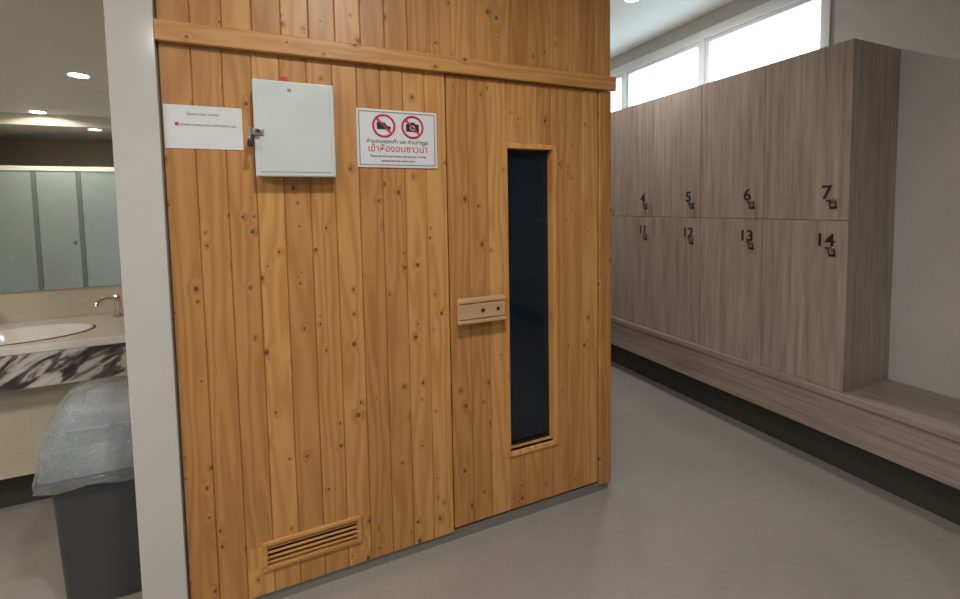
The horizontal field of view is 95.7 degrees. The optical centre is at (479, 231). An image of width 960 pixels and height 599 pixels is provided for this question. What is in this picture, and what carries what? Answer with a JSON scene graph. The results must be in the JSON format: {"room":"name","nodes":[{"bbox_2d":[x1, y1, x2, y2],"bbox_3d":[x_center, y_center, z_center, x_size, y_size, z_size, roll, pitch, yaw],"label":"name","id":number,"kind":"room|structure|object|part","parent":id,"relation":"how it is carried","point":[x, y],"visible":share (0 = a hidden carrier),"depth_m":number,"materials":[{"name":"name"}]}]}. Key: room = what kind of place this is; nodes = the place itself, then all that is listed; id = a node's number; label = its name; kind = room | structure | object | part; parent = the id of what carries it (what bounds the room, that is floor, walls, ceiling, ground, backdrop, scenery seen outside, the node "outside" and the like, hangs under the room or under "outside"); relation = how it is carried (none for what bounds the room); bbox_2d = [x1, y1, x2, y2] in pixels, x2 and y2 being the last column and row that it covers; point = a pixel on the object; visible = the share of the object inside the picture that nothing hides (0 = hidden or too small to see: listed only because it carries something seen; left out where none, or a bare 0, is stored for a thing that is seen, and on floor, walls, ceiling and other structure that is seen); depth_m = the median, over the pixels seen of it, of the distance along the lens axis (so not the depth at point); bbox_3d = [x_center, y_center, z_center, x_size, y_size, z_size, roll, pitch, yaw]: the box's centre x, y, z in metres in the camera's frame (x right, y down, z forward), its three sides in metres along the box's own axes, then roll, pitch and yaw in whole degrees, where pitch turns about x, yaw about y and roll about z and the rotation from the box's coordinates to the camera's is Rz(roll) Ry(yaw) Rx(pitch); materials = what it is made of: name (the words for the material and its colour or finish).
{"room":"changing room","nodes":[
{"label":"changing room","id":0,"kind":"room"},
{"bbox_2d":[0,285,123,323],"bbox_3d":[-2.748,-0.093,2.374,5.837,2.900,0.100,-2,4,-23],"label":"wall","id":1,"kind":"structure","parent":0,"point":[23,306],"depth_m":2.48,"materials":[{"name":"beige tile"}]},
{"bbox_2d":[0,0,121,292],"bbox_3d":[-3.387,-0.531,2.012,3.810,1.800,0.014,-2,4,-23],"label":"wall mirror","id":2,"kind":"object","parent":1,"relation":"attached to","point":[59,221],"visible":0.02,"depth_m":2.44,"materials":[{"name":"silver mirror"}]},
{"bbox_2d":[103,0,190,598],"bbox_3d":[-1.108,-0.067,1.454,0.123,2.900,0.170,-2,4,-23],"label":"wall pillar","id":3,"kind":"structure","parent":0,"point":[131,44],"depth_m":1.39,"materials":[{"name":"white painted plaster"}]},
{"bbox_2d":[0,361,959,598],"bbox_3d":[-0.894,1.491,0.454,7.800,0.100,8.800,-2,4,-23],"label":"floor","id":4,"kind":"structure","parent":0,"point":[698,501],"depth_m":1.88,"materials":[{"name":"ceramic"}]},
{"bbox_2d":[0,313,127,508],"bbox_3d":[-3.101,0.966,1.880,3.515,0.856,0.615,-2,4,-23],"label":"vanity","id":5,"kind":"object","parent":4,"relation":"on","point":[41,361],"depth_m":2.09,"materials":[{"name":"white stone"}]},
{"bbox_2d":[0,323,95,345],"bbox_3d":[-2.256,0.577,2.163,0.536,0.141,0.376,-2,4,-23],"label":"basin","id":6,"kind":"object","parent":5,"relation":"in","point":[62,331],"depth_m":2.27,"materials":[{"name":"ceramic"}]},
{"bbox_2d":[0,313,125,356],"bbox_3d":[-3.108,0.563,1.857,3.515,0.035,0.615,-2,4,-23],"label":"countertop","id":7,"kind":"structure","parent":5,"relation":"on","point":[109,329],"depth_m":2.11,"materials":[{"name":"white stone"}]},
{"bbox_3d":[-3.042,0.907,1.737,3.515,0.610,0.030,-2,4,-23],"label":"cabinet panel","id":8,"kind":"part","parent":5,"relation":"part of","materials":[{"name":"beige tile"}]},
{"bbox_2d":[94,294,123,316],"bbox_3d":[-2.110,0.429,2.469,0.052,0.125,0.156,0,3,13],"label":"faucet","id":9,"kind":"object","parent":5,"relation":"on","point":[117,301],"visible":1,"depth_m":2.50,"materials":[{"name":"silver metal"}]},
{"bbox_3d":[-2.110,0.392,2.454,0.023,0.046,0.132,0,3,10],"label":"spout","id":10,"kind":"part","parent":9,"relation":"part of","materials":[{"name":"silver metal"}]},
{"bbox_2d":[32,380,141,598],"bbox_3d":[-1.406,0.975,1.734,0.439,0.798,0.389,-2,4,-23],"label":"waste bin","id":11,"kind":"object","parent":4,"relation":"on","point":[87,468],"visible":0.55,"depth_m":1.58,"materials":[{"name":"plastic"}]},
{"bbox_3d":[-1.410,0.731,1.718,0.404,0.249,0.356,-2,4,-23],"label":"bin lid","id":12,"kind":"part","parent":11,"relation":"part of","materials":[{"name":"plastic"}]},
{"bbox_2d":[153,0,615,598],"bbox_3d":[-0.469,-0.133,2.438,1.827,2.896,1.545,-2,4,-23],"label":"cabin","id":13,"kind":"object","parent":4,"relation":"on","point":[376,366],"visible":1,"depth_m":1.72,"materials":[{"name":"brown wood"}]},
{"bbox_2d":[163,104,243,149],"bbox_3d":[-0.917,-0.346,1.445,0.224,0.141,0.003,-2,4,-23],"label":"paper notice","id":14,"kind":"object","parent":13,"relation":"attached to","point":[185,126],"visible":1,"depth_m":1.44,"materials":[{"name":"white paper"}]},
{"bbox_2d":[279,76,287,81],"bbox_3d":[-0.694,-0.535,1.532,0.027,0.025,0.002,-2,4,-23],"label":"tag","id":15,"kind":"object","parent":13,"relation":"attached to","point":[281,78],"visible":0.64,"depth_m":1.53,"materials":[{"name":"red plastic"}]},
{"bbox_2d":[247,79,336,176],"bbox_3d":[-0.651,-0.354,1.515,0.283,0.325,0.086,-2,4,-23],"label":"box","id":16,"kind":"object","parent":13,"relation":"attached to","point":[293,131],"visible":1,"depth_m":1.50,"materials":[{"name":"metal"}]},
{"bbox_3d":[-0.747,-0.334,1.453,0.042,0.022,0.008,-2,4,-23],"label":"latch plate","id":17,"kind":"part","parent":16,"relation":"part of","materials":[{"name":"metal"}]},
{"bbox_2d":[262,515,362,572],"bbox_3d":[-0.639,1.177,1.671,0.353,0.109,0.064,-2,4,-23],"label":"vent","id":18,"kind":"object","parent":13,"relation":"attached to","point":[305,544],"depth_m":1.65,"materials":[{"name":"brown wood"}]},
{"bbox_3d":[-0.189,-0.673,1.732,1.827,0.065,0.024,-2,4,-23],"label":"trim rail","id":19,"kind":"part","parent":13,"relation":"part of","materials":[{"name":"brown wood"}]},
{"bbox_2d":[356,108,436,168],"bbox_3d":[-0.320,-0.362,1.699,0.316,0.222,0.010,-2,4,-23],"label":"prohibition sign","id":20,"kind":"object","parent":13,"relation":"attached to","point":[385,138],"visible":1,"depth_m":1.70,"materials":[{"name":"white plastic"}]},
{"bbox_3d":[0.006,0.331,1.848,0.220,0.109,0.018,-2,4,-23],"label":"door handle plate","id":21,"kind":"part","parent":13,"relation":"part of","materials":[{"name":"brown wood"}]},
{"bbox_3d":[0.607,0.296,2.164,0.074,1.945,0.060,-2,4,-23],"label":"corner post","id":22,"kind":"part","parent":13,"relation":"part of","materials":[{"name":"brown wood"}]},
{"bbox_2d":[611,316,959,525],"bbox_3d":[1.883,1.030,2.710,0.447,0.461,6.580,-2,4,-23],"label":"bench","id":23,"kind":"object","parent":4,"relation":"on","point":[901,439],"visible":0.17,"depth_m":2.31,"materials":[{"name":"laminate"}]},
{"bbox_2d":[611,38,900,391],"bbox_3d":[1.352,-0.150,3.836,0.442,1.777,3.444,-2,4,-23],"label":"lockers","id":24,"kind":"object","parent":23,"relation":"on","point":[752,211],"visible":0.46,"depth_m":2.53,"materials":[{"name":"laminate"}]},
{"bbox_2d":[610,0,733,58],"bbox_3d":[-0.946,-1.503,0.278,7.800,0.100,8.800,-2,4,-23],"label":"ceiling","id":25,"kind":"structure","parent":0,"point":[634,24],"depth_m":3.40,"materials":[{"name":"paint"}]},
{"bbox_2d":[623,0,638,2],"bbox_3d":[1.075,-1.646,3.063,0.124,0.011,0.124,-2,4,-23],"label":"recessed light","id":26,"kind":"object","parent":25,"relation":"in","point":[627,1],"depth_m":3.10,"materials":[{"name":"white"}]},
{"bbox_2d":[610,0,959,398],"bbox_3d":[2.543,-0.153,1.855,0.175,2.900,8.800,-2,4,-23],"label":"wall","id":27,"kind":"structure","parent":0,"point":[924,342],"depth_m":2.24,"materials":[{"name":"grey paint"},{"name":"plaster"}]},
{"bbox_2d":[615,74,621,108],"bbox_3d":[1.255,-1.339,4.601,0.060,0.430,0.830,-2,4,-23],"label":"window","id":28,"kind":"structure","parent":27,"relation":"in","point":[619,77],"depth_m":4.24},
{"bbox_2d":[626,42,698,107],"bbox_3d":[1.599,-1.298,3.804,0.060,0.430,0.830,-2,4,-23],"label":"window","id":29,"kind":"structure","parent":27,"relation":"in","point":[630,74],"depth_m":3.91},
{"bbox_2d":[610,0,831,108],"bbox_3d":[1.590,-1.328,3.809,0.090,0.510,2.650,-2,4,-23],"label":"trim","id":30,"kind":"structure","parent":27,"relation":"attached to","point":[773,5],"depth_m":3.36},
{"bbox_2d":[705,0,823,82],"bbox_3d":[1.944,-1.257,3.006,0.060,0.430,0.830,-2,4,-23],"label":"window","id":31,"kind":"structure","parent":27,"relation":"in","point":[710,42],"depth_m":3.04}
]}

